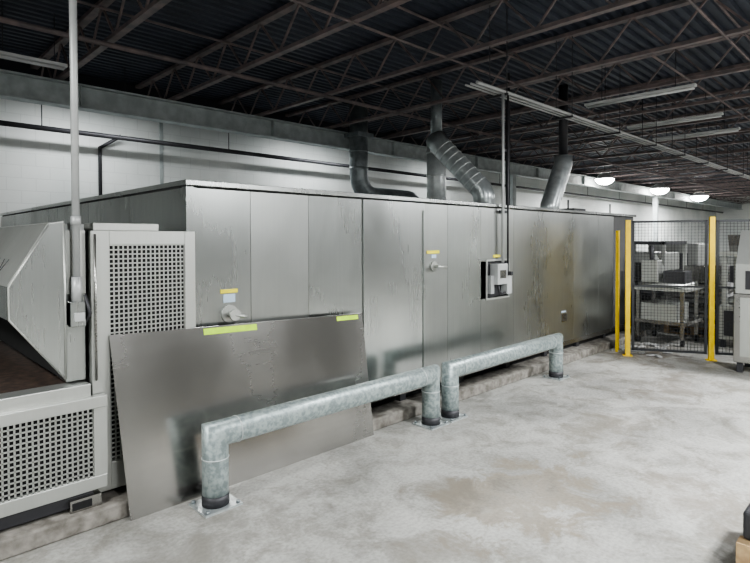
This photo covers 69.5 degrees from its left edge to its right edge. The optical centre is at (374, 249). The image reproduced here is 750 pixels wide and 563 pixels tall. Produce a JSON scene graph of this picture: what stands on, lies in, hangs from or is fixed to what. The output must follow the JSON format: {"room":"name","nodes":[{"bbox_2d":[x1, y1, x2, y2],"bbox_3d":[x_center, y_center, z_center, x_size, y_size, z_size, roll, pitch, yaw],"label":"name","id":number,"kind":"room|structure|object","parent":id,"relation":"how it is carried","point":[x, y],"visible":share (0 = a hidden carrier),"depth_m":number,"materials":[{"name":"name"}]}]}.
{"room":"processing plant","nodes":[
{"label":"processing plant","id":0,"kind":"room"},
{"bbox_2d":[0,58,715,256],"bbox_3d":[6.869,-1.063,20.837,45.000,4.550,0.220,-1,1,-44],"label":"wall","id":1,"kind":"structure","parent":0,"point":[35,165],"depth_m":10.50,"materials":[{"name":"white paint"}]},
{"bbox_2d":[98,139,116,194],"bbox_3d":[-4.564,-0.870,9.352,0.384,2.244,0.057,0,1,-16],"label":"conduit","id":2,"kind":"object","parent":1,"relation":"attached to","point":[109,142],"visible":0.48,"depth_m":9.28,"materials":[{"name":"metal"}]},
{"bbox_2d":[0,316,749,562],"bbox_3d":[13.237,1.353,14.384,45.000,0.100,18.000,-1,1,-44],"label":"floor","id":3,"kind":"structure","parent":0,"point":[639,458],"depth_m":3.44,"materials":[{"name":"concrete"}]},
{"bbox_2d":[109,313,373,520],"bbox_3d":[-0.772,1.011,3.805,2.010,1.051,0.166,-1,1,-44],"label":"sheet","id":4,"kind":"object","parent":3,"relation":"on","point":[168,383],"visible":1,"depth_m":3.59,"materials":[{"name":"silver metal"}]},
{"bbox_2d":[189,364,449,517],"bbox_3d":[-0.240,1.276,3.982,2.270,0.511,0.220,-1,1,-44],"label":"guard rail","id":5,"kind":"object","parent":3,"relation":"on","point":[217,435],"visible":1,"depth_m":3.57,"materials":[{"name":"metal"}]},
{"bbox_2d":[0,329,645,560],"bbox_3d":[0.434,1.459,5.163,11.000,0.100,0.300,-1,1,-44],"label":"concrete curb","id":6,"kind":"object","parent":3,"relation":"on","point":[31,535],"visible":0.44,"depth_m":4.54,"materials":[{"name":"grey concrete"}]},
{"bbox_2d":[0,340,107,530],"bbox_3d":[-3.291,1.108,2.998,2.660,0.698,2.333,-1,1,-44],"label":"base","id":7,"kind":"object","parent":6,"relation":"on","point":[54,448],"visible":0.97,"depth_m":2.95,"materials":[{"name":"metal"}]},
{"bbox_2d":[0,221,66,380],"bbox_3d":[-2.532,0.276,3.638,0.275,0.884,2.095,-1,1,-44],"label":"exhaust hood","id":8,"kind":"object","parent":7,"relation":"on","point":[33,320],"visible":1,"depth_m":2.94,"materials":[{"name":"silver metal"}]},
{"bbox_2d":[59,223,85,381],"bbox_3d":[-1.759,0.301,3.135,0.105,0.900,0.165,-1,1,-44],"label":"support column","id":9,"kind":"structure","parent":7,"relation":"on","point":[76,348],"depth_m":3.09,"materials":[{"name":"silver metal"}]},
{"bbox_2d":[0,179,635,407],"bbox_3d":[-0.480,0.230,8.351,7.808,2.247,6.002,-1,1,-44],"label":"oven","id":10,"kind":"object","parent":6,"relation":"on","point":[416,271],"visible":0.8,"depth_m":4.98,"materials":[{"name":"silver metal"}]},
{"bbox_2d":[78,223,195,491],"bbox_3d":[-1.830,0.618,3.761,0.630,1.565,1.278,-1,1,-44],"label":"perforated panel","id":11,"kind":"object","parent":10,"relation":"attached to","point":[140,277],"visible":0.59,"depth_m":3.24,"materials":[{"name":"metal"}]},
{"bbox_2d":[344,104,418,197],"bbox_3d":[0.279,-1.787,11.713,2.140,2.358,0.420,-1,1,-44],"label":"duct","id":12,"kind":"object","parent":10,"relation":"on","point":[358,135],"visible":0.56,"depth_m":10.98,"materials":[{"name":"grey metal"}]},
{"bbox_2d":[426,79,446,199],"bbox_3d":[1.069,-1.749,9.421,0.356,2.358,0.356,-1,1,-44],"label":"exhaust stack","id":13,"kind":"object","parent":10,"relation":"on","point":[436,175],"visible":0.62,"depth_m":9.31,"materials":[{"name":"silver metal"}]},
{"bbox_2d":[426,131,494,203],"bbox_3d":[1.388,-1.250,8.757,1.167,1.381,0.416,0,1,23],"label":"duct","id":14,"kind":"object","parent":10,"relation":"on","point":[463,170],"visible":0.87,"depth_m":8.61,"materials":[{"name":"silver metal"}]},
{"bbox_2d":[487,93,512,294],"bbox_3d":[1.423,-0.620,6.067,0.380,2.262,0.148,-1,1,-44],"label":"switch","id":15,"kind":"object","parent":10,"relation":"attached to","point":[499,272],"visible":1,"depth_m":6.08,"materials":[{"name":"silver metal"}]},
{"bbox_2d":[506,73,509,204],"bbox_3d":[2.210,-1.746,8.999,0.068,2.358,0.068,-1,1,-44],"label":"conduit","id":16,"kind":"object","parent":10,"relation":"on","point":[508,74],"visible":0.5,"depth_m":8.98,"materials":[{"name":"metal"}]},
{"bbox_2d":[540,84,572,208],"bbox_3d":[3.195,-1.759,9.544,0.849,2.358,0.379,-1,1,-44],"label":"duct","id":17,"kind":"object","parent":10,"relation":"on","point":[563,162],"visible":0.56,"depth_m":9.55,"materials":[{"name":"metal"}]},
{"bbox_2d":[440,333,569,422],"bbox_3d":[1.388,1.242,5.577,2.230,0.511,0.220,-1,1,-44],"label":"guard rail","id":18,"kind":"object","parent":3,"relation":"on","point":[451,370],"visible":0.99,"depth_m":5.20,"materials":[{"name":"metal"}]},
{"bbox_2d":[510,174,515,204],"bbox_3d":[4.019,-0.442,15.899,0.320,3.500,0.300,-1,1,-44],"label":"steel column","id":19,"kind":"structure","parent":3,"relation":"on","point":[512,176],"depth_m":15.79,"materials":[{"name":"grey metal"}]},
{"bbox_2d":[0,69,742,209],"bbox_3d":[7.942,-2.442,19.713,45.000,0.340,0.200,-1,1,-44],"label":"beam","id":20,"kind":"structure","parent":19,"relation":"on","point":[16,86],"depth_m":9.40,"materials":[{"name":"grey metal"}]},
{"bbox_2d":[612,342,672,357],"bbox_3d":[3.937,1.433,7.806,0.945,0.026,0.698,-1,1,-44],"label":"scraps","id":21,"kind":"object","parent":3,"relation":"on","point":[649,343],"visible":0.69,"depth_m":7.71,"materials":[{"name":"grey metal"}]},
{"bbox_2d":[653,196,657,240],"bbox_3d":[12.592,-0.618,24.294,0.320,3.500,0.300,-1,1,-44],"label":"steel column","id":22,"kind":"structure","parent":3,"relation":"on","point":[655,199],"depth_m":24.21,"materials":[{"name":"white metal"}]},
{"bbox_2d":[634,241,686,327],"bbox_3d":[5.095,0.623,10.291,1.960,1.560,1.060,-1,1,-44],"label":"machine","id":23,"kind":"object","parent":3,"relation":"on","point":[659,255],"visible":0.32,"depth_m":9.95,"materials":[{"name":"silver metal"}]},
{"bbox_2d":[634,245,702,346],"bbox_3d":[4.581,0.687,8.451,0.850,1.500,0.750,-1,1,-44],"label":"stand","id":24,"kind":"object","parent":3,"relation":"on","point":[669,274],"visible":0.63,"depth_m":8.24,"materials":[{"name":"silver metal"}]},
{"bbox_2d":[648,243,708,269],"bbox_3d":[6.667,0.620,11.859,1.500,1.500,1.200,-1,1,-44],"label":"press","id":25,"kind":"object","parent":3,"relation":"on","point":[696,259],"visible":0.05,"depth_m":11.38,"materials":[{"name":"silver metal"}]},
{"bbox_2d":[615,217,749,360],"bbox_3d":[4.526,0.516,7.085,2.510,1.890,0.304,0,1,23],"label":"mesh fence","id":26,"kind":"object","parent":3,"relation":"on","point":[709,274],"visible":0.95,"depth_m":7.21,"materials":[{"name":"metal"}]},
{"bbox_2d":[664,264,732,337],"bbox_3d":[5.652,0.843,9.327,1.100,1.150,0.900,-1,1,-44],"label":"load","id":27,"kind":"object","parent":3,"relation":"on","point":[696,268],"visible":0.16,"depth_m":9.04,"materials":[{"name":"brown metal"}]},
{"bbox_2d":[715,256,733,282],"bbox_3d":[7.001,0.772,10.228,0.910,1.250,1.000,-1,1,-44],"label":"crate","id":28,"kind":"object","parent":3,"relation":"on","point":[730,258],"visible":0.19,"depth_m":10.01,"materials":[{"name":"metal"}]},
{"bbox_2d":[718,235,739,347],"bbox_3d":[5.616,0.610,8.064,0.910,1.660,0.650,-1,1,-44],"label":"machine","id":29,"kind":"object","parent":3,"relation":"on","point":[733,252],"visible":0.43,"depth_m":7.96,"materials":[{"name":"metal"}]},
{"bbox_2d":[733,230,749,372],"bbox_3d":[4.867,0.624,6.260,0.545,1.700,1.120,-1,1,-44],"label":"machine","id":30,"kind":"object","parent":3,"relation":"on","point":[741,330],"visible":1,"depth_m":6.43,"materials":[{"name":"silver metal"}]},
{"bbox_2d":[736,535,749,562],"bbox_3d":[2.496,1.477,2.542,1.000,0.140,1.150,-1,1,-44],"label":"wooden pallet","id":31,"kind":"object","parent":3,"relation":"on","point":[742,544],"visible":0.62,"depth_m":2.59,"materials":[{"name":"brown wood"}]},
{"bbox_2d":[743,503,749,539],"bbox_3d":[2.112,1.337,2.553,0.450,0.138,0.565,-1,1,-44],"label":"tool case","id":32,"kind":"object","parent":31,"relation":"on","point":[746,514],"visible":1,"depth_m":2.62,"materials":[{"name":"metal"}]},
{"bbox_2d":[0,0,749,196],"bbox_3d":[13.222,-3.124,14.306,45.000,0.045,18.000,-1,1,-44],"label":"ceiling","id":33,"kind":"structure","parent":0,"point":[217,19],"depth_m":8.23,"materials":[{"name":"metal"}]},
{"bbox_2d":[0,0,67,70],"bbox_3d":[-4.113,-2.547,6.434,0.800,0.663,0.080,-1,1,-44],"label":"strip light","id":34,"kind":"object","parent":33,"relation":"hanging from","point":[3,54],"visible":1,"depth_m":6.43,"materials":[{"name":"metal"}]},
{"bbox_2d":[30,0,749,203],"bbox_3d":[13.230,-2.816,14.305,45.000,0.541,17.980,-1,1,-44],"label":"joist","id":35,"kind":"object","parent":33,"relation":"attached to","point":[100,6],"visible":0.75,"depth_m":8.35,"materials":[{"name":"paint"}]},
{"bbox_2d":[0,105,722,212],"bbox_3d":[7.207,-2.363,20.465,44.960,0.540,0.076,-1,1,-44],"label":"pipe","id":36,"kind":"object","parent":35,"relation":"hanging from","point":[41,127],"visible":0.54,"depth_m":10.57,"materials":[{"name":"metal"}]},
{"bbox_2d":[0,16,749,196],"bbox_3d":[11.247,-2.528,16.335,44.960,0.066,5.310,-1,1,-44],"label":"pipe","id":37,"kind":"object","parent":35,"relation":"attached to","point":[2,19],"visible":1,"depth_m":7.44,"materials":[{"name":"metal"}]},
{"bbox_2d":[67,0,91,327],"bbox_3d":[-1.669,-0.932,3.028,0.109,2.730,0.088,-1,1,-44],"label":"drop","id":38,"kind":"object","parent":37,"relation":"hanging from","point":[76,308],"visible":1,"depth_m":3.01,"materials":[{"name":"silver metal"}]},
{"bbox_2d":[465,0,749,180],"bbox_3d":[7.156,-2.447,11.867,17.100,1.130,0.250,-1,1,-44],"label":"rack","id":39,"kind":"object","parent":35,"relation":"hanging from","point":[489,88],"visible":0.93,"depth_m":7.92,"materials":[{"name":"metal"}]},
{"bbox_2d":[649,176,669,193],"bbox_3d":[12.112,-2.787,23.023,0.774,0.876,0.774,-1,1,-44],"label":"lamp","id":40,"kind":"object","parent":35,"relation":"hanging from","point":[658,188],"visible":0.98,"depth_m":22.82,"materials":[{"name":"white"}]},
{"bbox_2d":[594,160,614,184],"bbox_3d":[8.111,-2.718,19.105,0.664,0.848,0.664,-1,1,-44],"label":"lamp","id":41,"kind":"object","parent":33,"relation":"hanging from","point":[605,178],"visible":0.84,"depth_m":18.92,"materials":[{"name":"white"}]},
{"bbox_2d":[584,49,696,107],"bbox_3d":[3.966,-2.606,8.188,0.080,0.663,1.600,-1,1,-44],"label":"strip light","id":42,"kind":"object","parent":33,"relation":"hanging from","point":[687,87],"visible":0.96,"depth_m":8.10,"materials":[{"name":"metal"}]},
{"bbox_2d":[627,81,723,129],"bbox_3d":[5.470,-2.642,9.940,0.080,0.663,1.600,-1,1,-44],"label":"strip light","id":43,"kind":"object","parent":33,"relation":"hanging from","point":[714,115],"visible":0.92,"depth_m":9.82,"materials":[{"name":"metal"}]},
{"bbox_2d":[653,101,739,141],"bbox_3d":[6.614,-2.667,11.200,0.080,0.663,1.600,-1,1,-44],"label":"strip light","id":44,"kind":"object","parent":33,"relation":"hanging from","point":[736,129],"visible":0.94,"depth_m":11.11,"materials":[{"name":"metal"}]},
{"bbox_2d":[690,191,707,200],"bbox_3d":[16.184,-2.863,27.011,0.830,0.890,0.830,-1,1,-44],"label":"lamp","id":45,"kind":"object","parent":33,"relation":"hanging from","point":[700,196],"visible":0.93,"depth_m":26.77,"materials":[{"name":"white"}]},
{"bbox_2d":[716,197,749,251],"bbox_3d":[29.375,-1.304,30.154,0.200,4.550,18.000,-1,1,-44],"label":"wall","id":46,"kind":"structure","parent":0,"point":[728,213],"depth_m":35.89,"materials":[{"name":"white paint"}]}
]}

